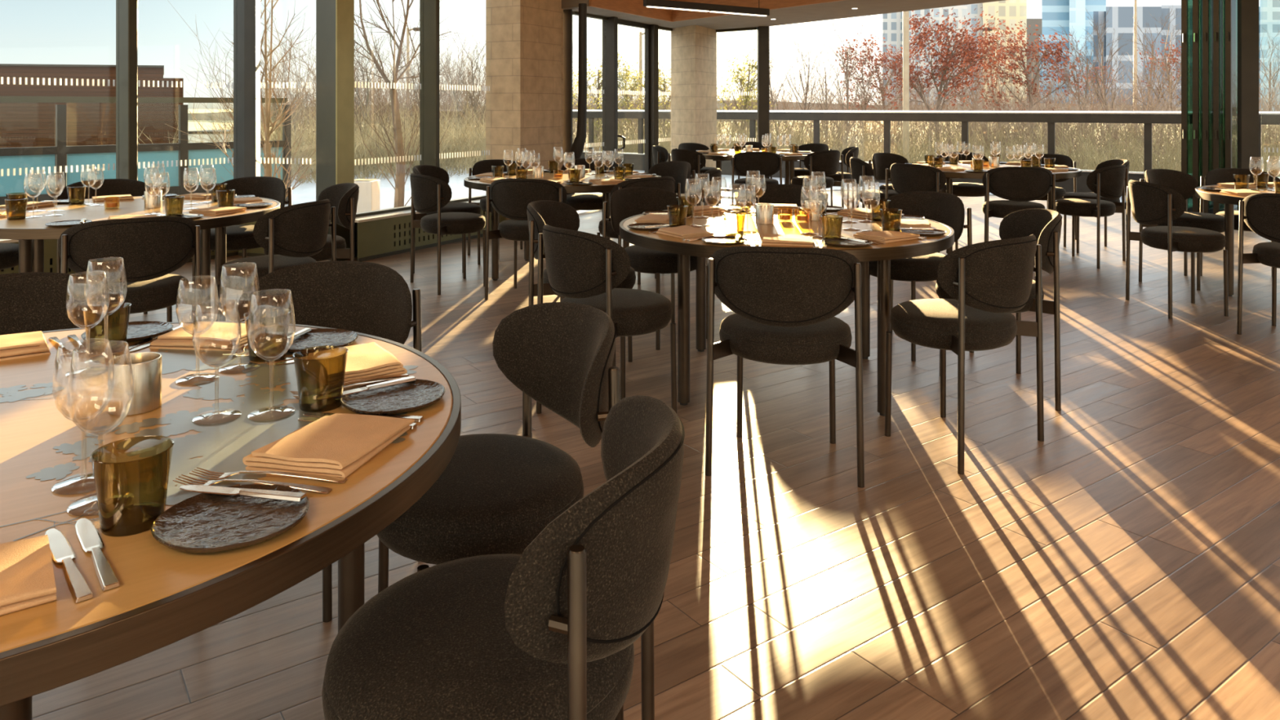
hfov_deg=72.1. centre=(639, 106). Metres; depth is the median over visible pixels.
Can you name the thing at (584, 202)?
dining chair
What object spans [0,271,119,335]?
dining chair
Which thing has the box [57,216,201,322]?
dining chair
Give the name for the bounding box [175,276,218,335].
bowl
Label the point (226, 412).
wine glass
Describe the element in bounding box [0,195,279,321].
round table
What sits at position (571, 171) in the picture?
napkin
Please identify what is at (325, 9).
window mullion
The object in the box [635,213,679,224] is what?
napkin
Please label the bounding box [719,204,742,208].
butter knife
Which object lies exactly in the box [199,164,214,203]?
wine glass
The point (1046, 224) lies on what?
dining chair
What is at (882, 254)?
round table
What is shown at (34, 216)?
wine glass
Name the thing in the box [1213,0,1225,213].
door
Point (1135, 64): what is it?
street light
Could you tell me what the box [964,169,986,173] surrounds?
plate
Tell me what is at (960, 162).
napkin
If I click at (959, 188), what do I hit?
dining chair
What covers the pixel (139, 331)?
plate
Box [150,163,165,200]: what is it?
wine glass
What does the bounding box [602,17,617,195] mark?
window mullion
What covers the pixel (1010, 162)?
napkin
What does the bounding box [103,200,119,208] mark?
votive candle
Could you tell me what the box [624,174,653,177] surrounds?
napkin
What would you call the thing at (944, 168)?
napkin
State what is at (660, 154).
dining chair
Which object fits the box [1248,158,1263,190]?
wine glass
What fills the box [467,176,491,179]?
plate
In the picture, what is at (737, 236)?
butter knife
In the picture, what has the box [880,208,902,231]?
tumbler
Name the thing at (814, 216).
steel pot
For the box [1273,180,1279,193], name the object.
tumbler
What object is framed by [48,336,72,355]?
fork
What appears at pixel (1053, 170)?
napkin
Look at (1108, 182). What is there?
dining chair
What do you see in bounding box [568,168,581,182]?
tumbler
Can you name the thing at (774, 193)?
dining chair
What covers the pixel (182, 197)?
tumbler
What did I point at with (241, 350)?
fork
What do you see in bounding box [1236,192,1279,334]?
dining chair
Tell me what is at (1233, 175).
tumbler
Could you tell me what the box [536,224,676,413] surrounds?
dining chair
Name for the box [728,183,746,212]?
bowl
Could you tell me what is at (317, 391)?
fork
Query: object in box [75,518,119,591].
table knife
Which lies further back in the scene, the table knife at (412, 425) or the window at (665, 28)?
the window at (665, 28)
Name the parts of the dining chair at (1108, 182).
leg, seat, leg, backrest, leg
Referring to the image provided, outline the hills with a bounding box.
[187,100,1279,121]
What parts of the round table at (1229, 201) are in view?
leg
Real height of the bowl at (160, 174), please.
0.116 m
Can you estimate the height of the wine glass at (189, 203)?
0.208 m
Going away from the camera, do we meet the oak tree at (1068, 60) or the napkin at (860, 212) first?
the napkin at (860, 212)
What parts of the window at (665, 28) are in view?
frame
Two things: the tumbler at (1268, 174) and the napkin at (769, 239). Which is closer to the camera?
the napkin at (769, 239)
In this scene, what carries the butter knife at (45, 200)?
on the plate at (67, 200)
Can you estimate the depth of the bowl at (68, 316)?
1.85 m
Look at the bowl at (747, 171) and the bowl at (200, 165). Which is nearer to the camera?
the bowl at (747, 171)
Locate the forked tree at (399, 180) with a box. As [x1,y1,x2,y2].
[354,0,468,207]
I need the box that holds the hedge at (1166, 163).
[583,97,1279,177]
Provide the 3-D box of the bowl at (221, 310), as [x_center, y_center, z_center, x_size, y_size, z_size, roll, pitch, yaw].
[-0.857,0.400,1.882,0.081,0.124,0.081,0,0,-29]
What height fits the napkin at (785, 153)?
0.026 m
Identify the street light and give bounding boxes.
[406,27,419,109]
[639,31,644,110]
[982,26,999,138]
[1133,0,1137,143]
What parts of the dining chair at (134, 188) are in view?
leg, backrest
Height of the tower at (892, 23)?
51.800 m
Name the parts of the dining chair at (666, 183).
seat, leg, leg, backrest, leg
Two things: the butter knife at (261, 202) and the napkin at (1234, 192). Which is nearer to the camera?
the butter knife at (261, 202)
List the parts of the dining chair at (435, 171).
leg, backrest, seat, leg, leg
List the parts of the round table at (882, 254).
leg, leg, leg, leg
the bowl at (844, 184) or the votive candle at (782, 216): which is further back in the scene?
the votive candle at (782, 216)
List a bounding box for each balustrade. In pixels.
[0,96,291,205]
[572,109,1279,195]
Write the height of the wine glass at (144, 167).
0.208 m
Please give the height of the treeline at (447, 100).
6.221 m
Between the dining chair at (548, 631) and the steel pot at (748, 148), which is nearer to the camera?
the dining chair at (548, 631)
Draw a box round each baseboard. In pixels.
[0,224,238,277]
[238,221,265,256]
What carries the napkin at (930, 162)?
on the round table at (949, 175)
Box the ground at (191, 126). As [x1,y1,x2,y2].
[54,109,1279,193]
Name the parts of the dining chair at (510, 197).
leg, seat, leg, backrest, leg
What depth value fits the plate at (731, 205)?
4.85 m
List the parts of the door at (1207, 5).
pane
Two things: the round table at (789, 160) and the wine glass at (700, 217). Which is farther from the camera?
the round table at (789, 160)
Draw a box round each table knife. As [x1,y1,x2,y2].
[44,528,93,603]
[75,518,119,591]
[116,325,182,352]
[129,342,151,351]
[264,343,362,363]
[272,360,293,365]
[297,417,417,429]
[302,412,423,422]
[682,235,724,239]
[687,237,702,240]
[812,239,818,248]
[820,239,826,248]
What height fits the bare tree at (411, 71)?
4.034 m
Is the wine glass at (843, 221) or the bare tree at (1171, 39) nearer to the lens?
the wine glass at (843, 221)
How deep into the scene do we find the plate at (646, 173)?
7.18 m
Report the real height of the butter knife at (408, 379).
0.006 m
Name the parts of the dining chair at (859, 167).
leg, backrest, leg, seat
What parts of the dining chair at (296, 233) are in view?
leg, seat, leg, backrest, leg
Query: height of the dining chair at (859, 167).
0.824 m
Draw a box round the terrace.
[284,164,1125,213]
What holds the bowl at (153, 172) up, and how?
on the wine glass at (162, 215)
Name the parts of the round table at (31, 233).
leg, leg, leg, leg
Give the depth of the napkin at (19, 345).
1.98 m
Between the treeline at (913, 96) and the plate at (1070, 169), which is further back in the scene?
the treeline at (913, 96)
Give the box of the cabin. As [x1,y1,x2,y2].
[187,129,233,142]
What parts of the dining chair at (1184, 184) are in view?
leg, backrest, leg, seat, leg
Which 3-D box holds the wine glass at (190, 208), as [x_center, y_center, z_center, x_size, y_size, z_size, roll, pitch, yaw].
[-2.456,0.456,4.818,0.081,0.208,0.081,0,0,-14]
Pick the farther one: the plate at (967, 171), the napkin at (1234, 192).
the plate at (967, 171)
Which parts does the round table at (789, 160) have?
leg, leg, leg, leg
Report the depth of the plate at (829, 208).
4.77 m
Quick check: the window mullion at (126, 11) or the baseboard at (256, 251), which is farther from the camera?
the baseboard at (256, 251)
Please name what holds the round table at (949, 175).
on the floor
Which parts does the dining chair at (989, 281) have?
leg, leg, seat, leg, backrest, leg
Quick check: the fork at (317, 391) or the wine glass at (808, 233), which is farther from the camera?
the wine glass at (808, 233)
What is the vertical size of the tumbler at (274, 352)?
0.100 m
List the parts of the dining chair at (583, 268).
leg, backrest, leg, seat, leg, leg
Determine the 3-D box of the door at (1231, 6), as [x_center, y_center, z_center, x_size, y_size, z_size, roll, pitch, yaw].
[7.001,-0.175,10.332,0.055,2.950,0.967,0,0,44]
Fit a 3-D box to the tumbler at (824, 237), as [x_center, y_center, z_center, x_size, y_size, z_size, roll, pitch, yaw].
[0.804,0.510,3.698,0.098,0.100,0.098,0,0,-29]
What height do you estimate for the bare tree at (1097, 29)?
5.710 m
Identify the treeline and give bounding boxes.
[167,0,632,154]
[572,28,1279,155]
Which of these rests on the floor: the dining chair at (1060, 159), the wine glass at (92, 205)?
the dining chair at (1060, 159)
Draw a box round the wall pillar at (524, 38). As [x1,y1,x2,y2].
[485,0,563,220]
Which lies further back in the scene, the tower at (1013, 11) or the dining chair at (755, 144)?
the tower at (1013, 11)
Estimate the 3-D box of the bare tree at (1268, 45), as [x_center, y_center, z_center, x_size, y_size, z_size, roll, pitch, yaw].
[24.769,-0.622,34.223,2.967,4.846,2.475,0,0,-13]
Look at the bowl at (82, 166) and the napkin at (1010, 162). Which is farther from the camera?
the napkin at (1010, 162)
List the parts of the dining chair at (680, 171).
backrest, leg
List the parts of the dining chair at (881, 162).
leg, seat, backrest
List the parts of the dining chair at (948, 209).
leg, seat, leg, backrest, leg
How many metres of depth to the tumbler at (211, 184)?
5.20 m
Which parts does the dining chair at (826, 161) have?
leg, seat, backrest, leg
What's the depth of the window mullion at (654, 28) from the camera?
12.32 m
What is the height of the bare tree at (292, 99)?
2.972 m
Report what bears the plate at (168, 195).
on the round table at (31, 233)
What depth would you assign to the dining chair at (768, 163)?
9.36 m
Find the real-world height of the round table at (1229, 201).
0.740 m
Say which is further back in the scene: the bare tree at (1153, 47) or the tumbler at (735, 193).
the bare tree at (1153, 47)
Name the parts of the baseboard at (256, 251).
skirting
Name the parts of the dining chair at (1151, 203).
leg, backrest, leg, seat, leg, leg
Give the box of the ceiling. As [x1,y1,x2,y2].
[561,0,1004,29]
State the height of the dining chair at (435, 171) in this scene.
0.824 m
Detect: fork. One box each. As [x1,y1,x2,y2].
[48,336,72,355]
[67,334,91,353]
[172,474,332,493]
[188,466,347,483]
[222,331,281,355]
[235,332,292,356]
[289,373,408,395]
[293,377,404,399]
[745,234,751,245]
[752,234,759,245]
[836,235,884,244]
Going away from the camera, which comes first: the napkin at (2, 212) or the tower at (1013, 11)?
the napkin at (2, 212)
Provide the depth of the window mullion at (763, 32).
12.58 m
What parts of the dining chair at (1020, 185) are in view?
leg, leg, seat, backrest, leg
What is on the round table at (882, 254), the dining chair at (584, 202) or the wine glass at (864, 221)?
the wine glass at (864, 221)
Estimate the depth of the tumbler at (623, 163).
7.06 m
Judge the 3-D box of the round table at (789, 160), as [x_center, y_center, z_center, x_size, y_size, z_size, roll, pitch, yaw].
[1.380,0.930,10.650,1.550,0.740,1.550,0,0,41]
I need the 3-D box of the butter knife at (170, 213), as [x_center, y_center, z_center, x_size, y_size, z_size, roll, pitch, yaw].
[-2.308,0.544,4.455,0.195,0.006,0.022,0,0,20]
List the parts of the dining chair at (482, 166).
leg, seat, leg, backrest, leg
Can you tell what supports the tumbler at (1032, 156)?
on the round table at (949, 175)
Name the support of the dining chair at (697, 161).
on the floor
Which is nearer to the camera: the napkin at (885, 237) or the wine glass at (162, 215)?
the napkin at (885, 237)
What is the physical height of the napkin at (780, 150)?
0.026 m
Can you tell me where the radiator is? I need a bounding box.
[354,199,506,261]
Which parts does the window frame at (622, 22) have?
handle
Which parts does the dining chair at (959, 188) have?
backrest, seat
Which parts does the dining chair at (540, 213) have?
leg, backrest, seat, leg, leg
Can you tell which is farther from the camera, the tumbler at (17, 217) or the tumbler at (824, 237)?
the tumbler at (17, 217)
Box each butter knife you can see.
[44,200,66,201]
[79,217,86,222]
[93,325,106,346]
[169,213,199,215]
[179,484,306,502]
[228,201,264,204]
[259,328,311,351]
[315,376,415,399]
[643,224,678,227]
[648,212,684,214]
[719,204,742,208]
[734,234,741,241]
[830,235,867,242]
[877,213,903,217]
[891,227,933,230]
[1213,188,1239,189]
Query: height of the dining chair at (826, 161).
0.824 m
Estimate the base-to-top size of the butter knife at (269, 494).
0.006 m
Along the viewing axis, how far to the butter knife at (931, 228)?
3.92 m
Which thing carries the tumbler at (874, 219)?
on the round table at (882, 254)
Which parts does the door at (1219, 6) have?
pane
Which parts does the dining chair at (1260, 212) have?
leg, backrest, seat, leg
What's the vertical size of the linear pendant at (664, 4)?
1.086 m
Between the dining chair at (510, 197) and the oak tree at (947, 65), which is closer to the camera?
the dining chair at (510, 197)
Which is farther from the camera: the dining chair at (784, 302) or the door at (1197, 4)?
the door at (1197, 4)
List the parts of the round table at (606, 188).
leg, leg, leg, leg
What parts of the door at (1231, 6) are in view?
pane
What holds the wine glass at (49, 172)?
on the round table at (31, 233)
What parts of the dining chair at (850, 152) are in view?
seat, leg, backrest, leg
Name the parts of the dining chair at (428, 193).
leg, backrest, leg, seat, leg, leg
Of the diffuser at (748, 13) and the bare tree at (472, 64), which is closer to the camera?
the diffuser at (748, 13)
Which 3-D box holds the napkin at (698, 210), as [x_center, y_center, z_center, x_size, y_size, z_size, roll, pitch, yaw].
[0.317,0.547,4.680,0.208,0.026,0.187,0,0,-36]
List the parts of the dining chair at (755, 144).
seat, backrest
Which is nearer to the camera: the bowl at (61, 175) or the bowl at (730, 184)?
the bowl at (730, 184)
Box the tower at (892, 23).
[882,4,967,105]
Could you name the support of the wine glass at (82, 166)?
on the round table at (31, 233)
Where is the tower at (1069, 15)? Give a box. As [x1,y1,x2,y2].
[1039,0,1106,103]
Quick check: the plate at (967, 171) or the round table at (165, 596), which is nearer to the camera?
the round table at (165, 596)
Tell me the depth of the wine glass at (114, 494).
1.24 m
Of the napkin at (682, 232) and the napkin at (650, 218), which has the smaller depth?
the napkin at (682, 232)
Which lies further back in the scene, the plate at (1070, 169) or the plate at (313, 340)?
the plate at (1070, 169)
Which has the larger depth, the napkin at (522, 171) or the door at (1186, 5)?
the door at (1186, 5)
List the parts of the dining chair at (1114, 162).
leg, leg, seat, leg, backrest, leg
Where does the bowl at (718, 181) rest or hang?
on the wine glass at (713, 224)
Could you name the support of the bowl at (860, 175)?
on the wine glass at (864, 221)
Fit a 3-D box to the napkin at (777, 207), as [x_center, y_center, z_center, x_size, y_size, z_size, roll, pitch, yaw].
[0.759,0.547,4.799,0.208,0.026,0.186,0,0,7]
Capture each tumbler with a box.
[4,198,27,220]
[5,192,28,213]
[66,186,86,204]
[81,302,131,354]
[89,435,173,537]
[148,182,166,199]
[163,195,184,215]
[209,183,227,201]
[216,189,235,206]
[243,308,291,362]
[293,345,348,412]
[491,165,503,177]
[506,162,517,175]
[515,168,528,178]
[547,160,559,173]
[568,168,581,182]
[594,160,605,173]
[613,166,625,179]
[622,163,633,176]
[666,204,688,226]
[675,195,695,217]
[722,213,745,237]
[733,146,742,154]
[733,191,751,212]
[789,143,796,152]
[809,192,828,213]
[819,214,843,239]
[870,199,890,221]
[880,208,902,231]
[924,155,934,165]
[932,156,943,167]
[948,153,959,164]
[972,159,983,169]
[1020,159,1031,166]
[1031,155,1041,166]
[1044,157,1055,168]
[1232,173,1250,189]
[1252,172,1269,187]
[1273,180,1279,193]
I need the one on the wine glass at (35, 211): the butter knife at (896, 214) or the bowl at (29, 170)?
the bowl at (29, 170)
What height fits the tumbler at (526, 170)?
0.100 m
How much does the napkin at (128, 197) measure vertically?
0.026 m
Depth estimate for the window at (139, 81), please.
7.52 m
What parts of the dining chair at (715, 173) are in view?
leg, backrest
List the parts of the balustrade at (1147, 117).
post, post, post, post, post, rail, post, post, post, post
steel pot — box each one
[107,351,161,416]
[144,190,161,208]
[532,165,543,178]
[573,164,585,177]
[745,145,752,151]
[755,203,773,224]
[804,200,822,221]
[972,157,982,168]
[989,156,999,167]
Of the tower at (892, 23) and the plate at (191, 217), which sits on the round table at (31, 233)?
the plate at (191, 217)
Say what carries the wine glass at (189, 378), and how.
on the round table at (165, 596)
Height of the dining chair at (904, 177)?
0.824 m
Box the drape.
[566,3,586,195]
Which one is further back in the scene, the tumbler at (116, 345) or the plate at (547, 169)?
the plate at (547, 169)
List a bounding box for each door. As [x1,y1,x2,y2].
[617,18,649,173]
[1181,0,1192,212]
[1192,0,1202,212]
[1202,0,1213,213]
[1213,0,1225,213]
[1225,0,1237,210]
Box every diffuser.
[646,5,709,12]
[709,11,766,16]
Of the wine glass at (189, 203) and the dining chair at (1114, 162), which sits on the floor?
the dining chair at (1114, 162)
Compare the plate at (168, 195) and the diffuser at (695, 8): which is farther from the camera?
the diffuser at (695, 8)
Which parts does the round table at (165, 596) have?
leg, leg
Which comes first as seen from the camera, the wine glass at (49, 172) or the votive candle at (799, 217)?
the votive candle at (799, 217)
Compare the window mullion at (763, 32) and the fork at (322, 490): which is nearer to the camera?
the fork at (322, 490)
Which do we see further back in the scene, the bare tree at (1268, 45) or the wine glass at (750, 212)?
the bare tree at (1268, 45)
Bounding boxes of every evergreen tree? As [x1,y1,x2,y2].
[572,52,638,151]
[599,59,644,144]
[631,61,671,142]
[716,48,786,142]
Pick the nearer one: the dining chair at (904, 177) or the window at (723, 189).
the dining chair at (904, 177)
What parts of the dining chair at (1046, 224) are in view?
leg, seat, leg, backrest, leg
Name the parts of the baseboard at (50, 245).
sill, panel, skirting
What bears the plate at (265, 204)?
on the round table at (31, 233)
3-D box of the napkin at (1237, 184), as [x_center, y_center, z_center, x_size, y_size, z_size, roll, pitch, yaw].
[4.187,0.547,6.143,0.208,0.026,0.187,0,0,-26]
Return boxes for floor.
[31,190,1279,719]
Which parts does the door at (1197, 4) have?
pane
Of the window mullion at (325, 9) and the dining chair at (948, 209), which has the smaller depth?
the dining chair at (948, 209)
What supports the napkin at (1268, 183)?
on the round table at (1229, 201)
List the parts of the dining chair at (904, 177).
leg, backrest, leg, leg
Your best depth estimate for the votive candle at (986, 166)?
8.06 m
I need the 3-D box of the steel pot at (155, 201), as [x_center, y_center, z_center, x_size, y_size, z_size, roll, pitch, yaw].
[-2.700,0.514,4.880,0.087,0.092,0.087,0,0,-17]
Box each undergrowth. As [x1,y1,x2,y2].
[137,88,600,183]
[572,53,1279,174]
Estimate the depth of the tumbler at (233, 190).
4.84 m
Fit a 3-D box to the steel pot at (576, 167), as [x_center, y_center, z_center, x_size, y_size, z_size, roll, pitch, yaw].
[-0.480,0.514,7.000,0.087,0.092,0.087,0,0,-17]
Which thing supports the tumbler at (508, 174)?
on the round table at (606, 188)
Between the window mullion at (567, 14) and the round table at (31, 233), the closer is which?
the round table at (31, 233)
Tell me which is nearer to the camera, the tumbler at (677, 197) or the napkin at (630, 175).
the tumbler at (677, 197)
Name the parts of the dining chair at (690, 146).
backrest, seat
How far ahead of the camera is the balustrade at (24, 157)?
10.76 m
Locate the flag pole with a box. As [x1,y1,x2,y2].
[902,10,909,163]
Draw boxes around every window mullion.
[115,0,137,180]
[233,0,260,178]
[315,0,350,261]
[419,0,439,240]
[563,8,572,163]
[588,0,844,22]
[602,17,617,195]
[649,24,658,168]
[757,26,769,178]
[817,189,995,195]
[1237,0,1258,210]
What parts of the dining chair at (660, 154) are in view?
leg, backrest, leg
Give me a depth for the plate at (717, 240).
3.63 m
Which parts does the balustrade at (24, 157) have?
teal panel, post, teal panel, rail, rail, post, teal panel, post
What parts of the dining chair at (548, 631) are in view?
seat, leg, backrest, leg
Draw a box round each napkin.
[0,201,55,209]
[0,208,15,217]
[0,330,50,360]
[0,534,56,615]
[92,194,133,202]
[107,214,156,219]
[149,321,271,351]
[175,192,223,199]
[188,206,246,215]
[226,196,262,205]
[242,413,414,477]
[300,342,407,388]
[475,173,505,177]
[479,177,505,182]
[508,168,532,173]
[564,168,591,173]
[588,178,625,184]
[608,170,638,174]
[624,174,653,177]
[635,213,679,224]
[656,225,715,239]
[673,205,725,214]
[696,150,712,152]
[707,148,729,151]
[707,151,729,155]
[743,148,759,151]
[760,233,813,246]
[771,203,799,211]
[776,149,795,151]
[778,152,802,155]
[795,151,811,152]
[836,208,889,217]
[853,231,919,243]
[889,218,931,228]
[915,160,945,164]
[936,166,966,171]
[959,160,984,164]
[1005,161,1035,165]
[1044,164,1068,168]
[1046,168,1069,172]
[1217,182,1262,187]
[1219,189,1262,195]
[1256,182,1279,186]
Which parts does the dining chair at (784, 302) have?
leg, leg, backrest, seat, leg, leg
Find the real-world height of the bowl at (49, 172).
0.116 m
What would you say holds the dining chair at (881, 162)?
on the floor
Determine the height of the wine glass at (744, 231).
0.208 m
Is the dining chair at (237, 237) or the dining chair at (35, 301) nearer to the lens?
the dining chair at (35, 301)
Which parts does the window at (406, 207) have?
frame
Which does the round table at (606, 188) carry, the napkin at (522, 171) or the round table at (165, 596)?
the napkin at (522, 171)
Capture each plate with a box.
[40,199,79,204]
[44,219,91,226]
[80,320,173,342]
[142,193,177,197]
[151,484,309,553]
[163,213,204,219]
[221,195,255,199]
[235,202,272,208]
[272,328,358,353]
[340,378,444,414]
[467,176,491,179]
[543,168,560,172]
[565,182,592,185]
[596,169,617,173]
[626,222,669,230]
[632,173,656,176]
[642,210,678,215]
[701,235,747,244]
[715,204,751,209]
[822,205,843,211]
[823,238,872,247]
[885,214,924,220]
[900,227,946,235]
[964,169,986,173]
[1035,164,1053,166]
[1062,168,1078,170]
[1199,186,1227,191]
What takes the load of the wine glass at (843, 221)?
on the round table at (882, 254)
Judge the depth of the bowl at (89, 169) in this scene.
4.99 m
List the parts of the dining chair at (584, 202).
seat, backrest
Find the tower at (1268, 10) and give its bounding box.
[1258,0,1279,111]
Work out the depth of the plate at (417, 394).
1.67 m
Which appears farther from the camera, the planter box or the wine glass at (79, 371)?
the planter box
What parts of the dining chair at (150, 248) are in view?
leg, backrest, seat, leg, leg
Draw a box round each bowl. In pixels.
[23,173,43,196]
[27,169,45,191]
[45,174,63,197]
[47,172,65,194]
[52,339,115,422]
[65,271,109,328]
[66,341,133,435]
[80,165,97,186]
[84,257,127,315]
[87,168,103,188]
[143,167,159,186]
[144,173,162,195]
[151,172,169,195]
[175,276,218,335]
[192,299,240,367]
[199,164,214,186]
[200,168,216,191]
[218,263,259,323]
[247,289,295,360]
[684,180,702,205]
[694,173,710,196]
[703,181,720,204]
[711,177,726,200]
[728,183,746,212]
[738,186,755,212]
[745,170,760,193]
[751,174,765,196]
[800,186,818,213]
[808,185,826,214]
[809,171,826,195]
[840,179,857,203]
[842,183,860,209]
[857,175,875,201]
[862,182,880,209]
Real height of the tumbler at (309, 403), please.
0.100 m
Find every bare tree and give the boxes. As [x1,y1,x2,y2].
[168,0,368,197]
[260,61,315,144]
[354,31,396,148]
[403,33,444,127]
[439,52,485,132]
[450,25,485,142]
[743,40,800,142]
[773,31,829,140]
[800,38,863,137]
[821,14,891,147]
[831,31,884,128]
[969,20,1017,124]
[1049,22,1123,155]
[1071,7,1128,142]
[1115,8,1181,150]
[1120,6,1177,107]
[1258,30,1279,142]
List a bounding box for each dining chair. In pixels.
[0,242,18,270]
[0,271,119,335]
[56,178,154,314]
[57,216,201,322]
[191,176,292,311]
[213,199,336,321]
[237,261,422,622]
[263,182,359,261]
[321,395,684,719]
[377,302,623,719]
[409,173,485,295]
[413,164,480,273]
[467,159,526,260]
[484,178,566,302]
[526,200,635,366]
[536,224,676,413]
[560,158,620,210]
[596,176,680,284]
[602,186,708,350]
[648,160,695,206]
[652,145,695,205]
[654,168,721,279]
[667,148,719,205]
[675,142,715,205]
[705,245,864,488]
[731,142,772,194]
[731,151,782,204]
[737,184,827,206]
[784,142,832,205]
[791,150,844,208]
[813,146,858,208]
[849,156,897,208]
[867,152,908,208]
[870,191,973,361]
[884,234,1044,474]
[885,163,958,253]
[934,151,990,202]
[935,208,1062,410]
[982,166,1055,241]
[1022,153,1076,239]
[1055,164,1125,268]
[1062,159,1129,253]
[1125,179,1228,319]
[1138,168,1224,290]
[1200,168,1279,275]
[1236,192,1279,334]
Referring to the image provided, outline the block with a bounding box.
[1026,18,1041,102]
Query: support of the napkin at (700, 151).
on the round table at (789, 160)
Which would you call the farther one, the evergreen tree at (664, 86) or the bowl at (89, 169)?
the evergreen tree at (664, 86)
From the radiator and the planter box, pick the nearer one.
the radiator
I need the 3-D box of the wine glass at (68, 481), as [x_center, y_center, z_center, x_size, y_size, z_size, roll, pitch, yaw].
[-0.826,0.456,1.307,0.081,0.208,0.081,0,0,16]
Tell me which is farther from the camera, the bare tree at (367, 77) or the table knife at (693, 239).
the bare tree at (367, 77)
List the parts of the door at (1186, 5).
pane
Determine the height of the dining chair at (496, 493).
0.824 m
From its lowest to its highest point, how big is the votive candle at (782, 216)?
0.061 m
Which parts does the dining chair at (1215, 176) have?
leg, seat, backrest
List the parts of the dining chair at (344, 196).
seat, leg, backrest, leg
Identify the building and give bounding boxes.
[0,63,183,166]
[1093,5,1181,106]
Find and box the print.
[0,337,421,541]
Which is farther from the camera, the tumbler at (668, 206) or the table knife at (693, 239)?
the tumbler at (668, 206)
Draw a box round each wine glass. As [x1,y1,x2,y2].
[23,173,43,217]
[27,169,45,212]
[45,174,63,216]
[47,172,65,211]
[51,339,115,494]
[65,271,109,377]
[66,341,133,516]
[80,165,97,204]
[84,257,127,364]
[87,168,103,206]
[143,167,159,203]
[144,173,162,214]
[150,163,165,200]
[151,172,169,216]
[175,276,219,385]
[182,167,198,204]
[182,170,199,209]
[191,299,241,425]
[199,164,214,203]
[200,168,216,208]
[218,263,259,373]
[247,289,295,421]
[515,153,524,178]
[684,180,702,227]
[694,173,710,218]
[703,181,720,226]
[711,177,726,219]
[728,183,746,235]
[738,186,756,233]
[745,170,760,213]
[751,174,765,216]
[800,186,818,235]
[802,176,817,199]
[808,185,826,238]
[809,171,826,215]
[840,179,857,222]
[842,183,860,231]
[857,175,875,222]
[862,182,880,231]
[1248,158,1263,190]
[1266,160,1279,191]
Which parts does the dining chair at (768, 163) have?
leg, backrest, seat, leg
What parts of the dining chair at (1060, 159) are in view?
backrest, seat, leg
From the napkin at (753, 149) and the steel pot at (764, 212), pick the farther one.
the napkin at (753, 149)
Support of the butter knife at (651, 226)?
on the plate at (638, 226)
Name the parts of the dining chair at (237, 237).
leg, seat, leg, backrest, leg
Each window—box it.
[0,76,115,176]
[137,80,233,168]
[260,82,311,164]
[335,0,421,217]
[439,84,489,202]
[572,11,607,210]
[658,26,672,142]
[715,26,757,192]
[1264,87,1278,152]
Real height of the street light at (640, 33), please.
5.229 m
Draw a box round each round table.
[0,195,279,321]
[0,321,461,719]
[463,170,660,280]
[619,205,954,416]
[702,149,813,205]
[931,162,1081,254]
[1195,184,1279,296]
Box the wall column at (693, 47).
[671,24,716,199]
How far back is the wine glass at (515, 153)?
6.88 m
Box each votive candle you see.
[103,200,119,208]
[553,172,563,178]
[777,213,792,219]
[794,208,810,222]
[982,164,989,168]
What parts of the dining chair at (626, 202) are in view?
leg, backrest, leg, seat, leg, leg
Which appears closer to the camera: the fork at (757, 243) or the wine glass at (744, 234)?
the fork at (757, 243)
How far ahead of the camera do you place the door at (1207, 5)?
10.15 m
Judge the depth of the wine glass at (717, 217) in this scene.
4.38 m
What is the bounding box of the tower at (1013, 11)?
[967,0,1026,103]
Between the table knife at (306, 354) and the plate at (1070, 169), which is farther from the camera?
the plate at (1070, 169)
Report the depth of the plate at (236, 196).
5.38 m
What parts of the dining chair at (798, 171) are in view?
seat, backrest, leg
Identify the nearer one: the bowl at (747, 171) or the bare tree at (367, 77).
the bowl at (747, 171)
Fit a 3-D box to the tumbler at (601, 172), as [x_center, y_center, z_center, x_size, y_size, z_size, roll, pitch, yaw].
[-0.338,0.510,7.399,0.098,0.100,0.098,0,0,-16]
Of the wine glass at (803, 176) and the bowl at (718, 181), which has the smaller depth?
the bowl at (718, 181)
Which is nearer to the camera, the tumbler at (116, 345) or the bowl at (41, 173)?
the tumbler at (116, 345)
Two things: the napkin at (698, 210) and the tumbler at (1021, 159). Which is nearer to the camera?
the napkin at (698, 210)
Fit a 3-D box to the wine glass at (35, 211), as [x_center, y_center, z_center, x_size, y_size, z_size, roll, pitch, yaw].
[-3.228,0.449,4.713,0.081,0.222,0.081,0,0,-17]
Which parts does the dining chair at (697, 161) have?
backrest, seat, leg, leg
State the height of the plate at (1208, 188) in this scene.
0.014 m
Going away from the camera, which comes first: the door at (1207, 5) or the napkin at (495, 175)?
the napkin at (495, 175)
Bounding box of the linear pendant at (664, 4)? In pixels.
[643,0,769,16]
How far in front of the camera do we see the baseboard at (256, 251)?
7.63 m
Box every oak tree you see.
[835,33,930,132]
[876,7,1011,153]
[924,51,997,128]
[971,19,1086,152]
[1053,59,1124,133]
[1137,37,1181,151]
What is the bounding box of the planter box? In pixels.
[354,178,379,213]
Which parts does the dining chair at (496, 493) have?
leg, leg, seat, leg, backrest, leg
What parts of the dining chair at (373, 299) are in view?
backrest, leg, leg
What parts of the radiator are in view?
sill, panel, skirting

